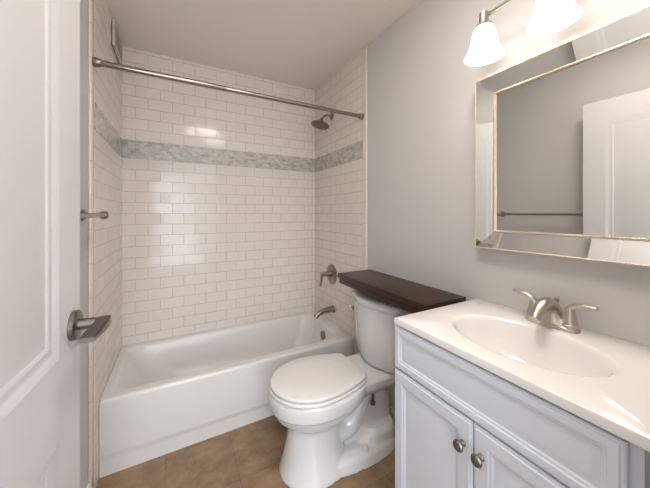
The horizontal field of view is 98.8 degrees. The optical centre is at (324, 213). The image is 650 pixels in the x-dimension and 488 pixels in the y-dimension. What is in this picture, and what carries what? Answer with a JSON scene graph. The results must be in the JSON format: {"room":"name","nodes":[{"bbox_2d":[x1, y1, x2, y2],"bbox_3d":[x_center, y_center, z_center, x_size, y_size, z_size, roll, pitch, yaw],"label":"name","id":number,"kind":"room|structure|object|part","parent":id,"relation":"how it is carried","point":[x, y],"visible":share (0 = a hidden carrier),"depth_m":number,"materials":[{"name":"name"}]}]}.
{"room":"bathroom","nodes":[
{"label":"bathroom","id":0,"kind":"room"},
{"bbox_2d":[80,0,121,487],"bbox_3d":[-0.949,0.065,0.950,0.114,2.470,2.400,0,0,-28],"label":"wall","id":1,"kind":"structure","parent":0,"point":[100,88],"depth_m":1.35,"materials":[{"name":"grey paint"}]},
{"bbox_2d":[80,209,108,220],"bbox_3d":[-0.829,0.008,0.912,0.090,0.048,0.658,0,0,-28],"label":"towel bar","id":2,"kind":"object","parent":1,"relation":"attached to","point":[83,214],"visible":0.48,"depth_m":1.10,"materials":[{"name":"silver metal"}]},
{"bbox_2d":[112,19,122,63],"bbox_3d":[-1.310,-1.065,1.761,0.016,0.150,0.280,0,0,-28],"label":"air vent","id":3,"kind":"object","parent":1,"relation":"in","point":[117,44],"visible":0.95,"depth_m":1.73,"materials":[{"name":"plastic"}]},
{"bbox_2d":[92,56,363,119],"bbox_3d":[-0.395,-0.687,1.622,1.499,0.048,0.043,0,0,-28],"label":"curtain rod","id":4,"kind":"object","parent":1,"relation":"attached to","point":[96,62],"visible":1,"depth_m":1.48,"materials":[{"name":"silver metal"}]},
{"bbox_2d":[122,46,314,345],"bbox_3d":[-0.780,0.065,2.343,1.720,2.470,0.102,0,0,-28],"label":"wall","id":5,"kind":"structure","parent":0,"point":[218,187],"depth_m":2.22,"materials":[{"name":"white tile"}]},
{"bbox_2d":[96,415,394,487],"bbox_3d":[0.021,1.330,0.173,3.000,0.060,4.685,0,0,-28],"label":"floor","id":6,"kind":"structure","parent":0,"point":[247,456],"depth_m":1.43,"materials":[{"name":"brown tile"}]},
{"bbox_2d":[99,311,353,477],"bbox_3d":[-0.602,1.112,2.009,1.499,0.376,0.657,0,0,-28],"label":"bathtub","id":7,"kind":"object","parent":6,"relation":"on","point":[162,396],"visible":0.85,"depth_m":1.69,"materials":[{"name":"ceramic"}]},
{"bbox_3d":[-0.020,1.008,2.307,0.020,0.072,0.072,0,0,-28],"label":"overflow plate","id":8,"kind":"part","parent":7,"relation":"part of","materials":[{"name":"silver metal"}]},
{"bbox_2d":[269,289,410,487],"bbox_3d":[0.066,0.894,1.533,0.756,0.812,0.442,0,0,-28],"label":"toilet","id":9,"kind":"object","parent":6,"relation":"on","point":[334,408],"visible":0.98,"depth_m":1.43,"materials":[{"name":"ceramic"}]},
{"bbox_3d":[-0.056,0.874,1.460,0.468,0.016,0.394,0,0,-28],"label":"seat","id":10,"kind":"part","parent":9,"relation":"part of","materials":[{"name":"plastic"}]},
{"bbox_3d":[-0.048,0.851,1.465,0.478,0.021,0.386,0,0,-28],"label":"seat lid","id":11,"kind":"part","parent":9,"relation":"part of","materials":[{"name":"plastic"}]},
{"bbox_3d":[0.060,1.091,1.522,0.735,0.418,0.398,0,0,-28],"label":"bowl","id":12,"kind":"part","parent":9,"relation":"part of","materials":[{"name":"white ceramic"}]},
{"bbox_3d":[0.308,0.511,1.655,0.215,0.047,0.428,0,0,-28],"label":"tank lid","id":13,"kind":"part","parent":9,"relation":"part of","materials":[{"name":"white ceramic"}]},
{"bbox_3d":[0.311,0.708,1.656,0.202,0.346,0.408,0,0,-28],"label":"tank","id":14,"kind":"part","parent":9,"relation":"part of","materials":[{"name":"white ceramic"}]},
{"bbox_2d":[338,269,465,313],"bbox_3d":[0.365,0.435,1.540,0.259,0.102,0.722,0,0,-28],"label":"wooden shelf","id":15,"kind":"object","parent":9,"relation":"on","point":[411,297],"visible":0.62,"depth_m":1.41,"materials":[{"name":"brown wood"}]},
{"bbox_3d":[0.368,0.430,1.542,0.251,0.036,0.706,0,0,-28],"label":"moulding","id":16,"kind":"part","parent":15,"relation":"part of","materials":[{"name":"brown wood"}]},
{"bbox_2d":[395,324,649,487],"bbox_3d":[0.592,0.851,0.852,0.505,0.898,0.614,0,0,-28],"label":"vanity cabinet","id":17,"kind":"object","parent":6,"relation":"on","point":[459,423],"visible":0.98,"depth_m":0.72,"materials":[{"name":"white wood"}]},
{"bbox_3d":[0.330,0.882,0.887,0.019,0.639,0.304,0,0,-28],"label":"cabinet door","id":18,"kind":"part","parent":17,"relation":"part of","materials":[{"name":"white wood"}]},
{"bbox_3d":[0.369,0.634,0.764,0.030,0.031,0.031,0,0,-28],"label":"knob","id":19,"kind":"part","parent":17,"relation":"part of","materials":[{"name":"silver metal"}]},
{"bbox_3d":[0.394,0.634,0.718,0.030,0.031,0.031,0,0,-28],"label":"knob","id":20,"kind":"part","parent":17,"relation":"part of","materials":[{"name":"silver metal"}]},
{"bbox_3d":[0.471,0.882,0.623,0.019,0.639,0.288,0,0,-28],"label":"cabinet door","id":21,"kind":"part","parent":17,"relation":"part of","materials":[{"name":"white wood"}]},
{"bbox_2d":[394,299,649,452],"bbox_3d":[0.609,0.440,0.847,0.480,0.129,0.622,0,0,-28],"label":"countertop","id":22,"kind":"structure","parent":17,"relation":"on","point":[603,380],"depth_m":0.76,"materials":[{"name":"stone"}]},
{"bbox_2d":[512,289,598,333],"bbox_3d":[0.757,0.326,0.934,0.176,0.099,0.181,0,0,16],"label":"faucet","id":23,"kind":"object","parent":22,"relation":"on","point":[545,311],"visible":1,"depth_m":0.90,"materials":[{"name":"silver metal"}]},
{"bbox_3d":[0.722,0.298,1.004,0.026,0.037,0.079,0,0,-28],"label":"lever","id":24,"kind":"part","parent":23,"relation":"part of","materials":[{"name":"silver metal"}]},
{"bbox_3d":[0.735,0.335,0.980,0.045,0.066,0.045,0,0,-28],"label":"handle","id":25,"kind":"part","parent":23,"relation":"part of","materials":[{"name":"silver metal"}]},
{"bbox_3d":[0.728,0.324,0.919,0.165,0.095,0.060,0,0,-28],"label":"spout","id":26,"kind":"part","parent":23,"relation":"part of","materials":[{"name":"silver metal"}]},
{"bbox_3d":[0.759,0.369,0.935,0.053,0.014,0.149,0,0,-28],"label":"plate","id":27,"kind":"part","parent":23,"relation":"part of","materials":[{"name":"silver metal"}]},
{"bbox_3d":[0.783,0.335,0.890,0.045,0.066,0.045,0,0,-28],"label":"handle","id":28,"kind":"part","parent":23,"relation":"part of","materials":[{"name":"silver metal"}]},
{"bbox_3d":[0.796,0.298,0.867,0.026,0.037,0.079,0,0,-28],"label":"lever","id":29,"kind":"part","parent":23,"relation":"part of","materials":[{"name":"silver metal"}]},
{"bbox_2d":[107,0,418,89],"bbox_3d":[0.021,-1.201,0.173,3.000,0.060,4.685,0,0,-28],"label":"ceiling","id":30,"kind":"structure","parent":0,"point":[300,43],"depth_m":1.78,"materials":[{"name":"paint"}]},
{"bbox_2d":[315,0,649,409],"bbox_3d":[0.472,0.065,1.708,0.114,2.470,2.400,0,0,-28],"label":"wall","id":31,"kind":"structure","parent":0,"point":[394,186],"depth_m":1.48,"materials":[{"name":"grey paint"}]},
{"bbox_2d":[311,112,333,129],"bbox_3d":[-0.024,-0.783,2.320,0.187,0.151,0.154,0,0,-28],"label":"shower","id":32,"kind":"object","parent":31,"relation":"attached to","point":[319,124],"visible":0.98,"depth_m":2.31,"materials":[{"name":"silver metal"}]},
{"bbox_3d":[-0.041,-0.725,2.311,0.132,0.034,0.136,0,0,-28],"label":"nozzle plate","id":33,"kind":"part","parent":32,"relation":"part of","materials":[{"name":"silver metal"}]},
{"bbox_2d":[314,305,334,318],"bbox_3d":[-0.010,0.817,2.296,0.186,0.090,0.062,0,0,-28],"label":"tub spout","id":34,"kind":"object","parent":31,"relation":"attached to","point":[329,309],"visible":1,"depth_m":2.28,"materials":[{"name":"silver metal"}]},
{"bbox_2d":[319,264,336,285],"bbox_3d":[0.007,0.518,2.336,0.118,0.175,0.168,0,0,-28],"label":"shower valve","id":35,"kind":"object","parent":31,"relation":"attached to","point":[331,273],"visible":1,"depth_m":2.33,"materials":[{"name":"silver metal"}]},
{"bbox_3d":[0.008,0.510,2.337,0.092,0.054,0.054,0,0,-28],"label":"valve handle","id":36,"kind":"part","parent":35,"relation":"part of","materials":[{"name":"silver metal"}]},
{"bbox_2d":[390,406,394,427],"bbox_3d":[0.480,1.250,1.586,0.014,0.100,0.796,0,0,-28],"label":"baseboard","id":37,"kind":"structure","parent":31,"relation":"attached to","point":[392,411],"depth_m":1.70,"materials":[{"name":"white paint"}]},
{"bbox_2d":[464,0,582,65],"bbox_3d":[0.747,-0.736,0.902,0.186,0.248,0.594,0,0,-28],"label":"vanity light","id":38,"kind":"object","parent":31,"relation":"attached to","point":[549,16],"visible":1,"depth_m":0.96,"materials":[{"name":"white glass"}]},
{"bbox_3d":[0.622,-0.671,1.091,0.142,0.118,0.142,0,0,-28],"label":"lamp shade","id":39,"kind":"part","parent":38,"relation":"part of","materials":[{"name":"white glass"}]},
{"bbox_3d":[0.728,-0.671,0.892,0.142,0.118,0.142,0,0,-28],"label":"lamp shade","id":40,"kind":"part","parent":38,"relation":"part of","materials":[{"name":"white glass"}]},
{"bbox_2d":[474,5,649,266],"bbox_3d":[0.806,-0.210,0.944,0.042,0.717,0.611,0,0,-28],"label":"wall mirror","id":41,"kind":"object","parent":31,"relation":"attached to","point":[562,133],"visible":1,"depth_m":0.93,"materials":[{"name":"silver glass"}]},
{"bbox_3d":[0.809,-0.210,0.946,0.002,0.566,0.461,0,0,-28],"label":"glass","id":42,"kind":"part","parent":41,"relation":"part of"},
{"bbox_3d":[0.075,0.065,0.071,3.000,2.470,0.115,0,0,-28],"label":"wall","id":43,"kind":"structure","parent":0,"visible":0},
{"bbox_2d":[0,0,110,487],"bbox_3d":[-0.414,0.262,0.336,0.107,2.045,0.767,0,0,-25],"label":"door","id":44,"kind":"structure","parent":43,"relation":"in","point":[42,321],"depth_m":0.50,"materials":[{"name":"white paint"}]},
{"bbox_3d":[-0.447,-0.163,0.326,0.030,0.925,0.531,0,0,-25],"label":"panel","id":45,"kind":"part","parent":44,"relation":"part of","materials":[{"name":"white paint"}]},
{"bbox_3d":[-0.447,0.782,0.326,0.030,0.625,0.531,0,0,-25],"label":"panel","id":46,"kind":"part","parent":44,"relation":"part of","materials":[{"name":"white paint"}]},
{"bbox_3d":[-0.546,0.255,0.647,0.062,0.066,0.066,0,0,-25],"label":"handle","id":47,"kind":"part","parent":44,"relation":"part of","materials":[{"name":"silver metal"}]},
{"bbox_3d":[-0.502,0.255,0.614,0.029,0.023,0.124,0,0,-22],"label":"lever","id":48,"kind":"part","parent":44,"relation":"part of","materials":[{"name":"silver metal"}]}
]}

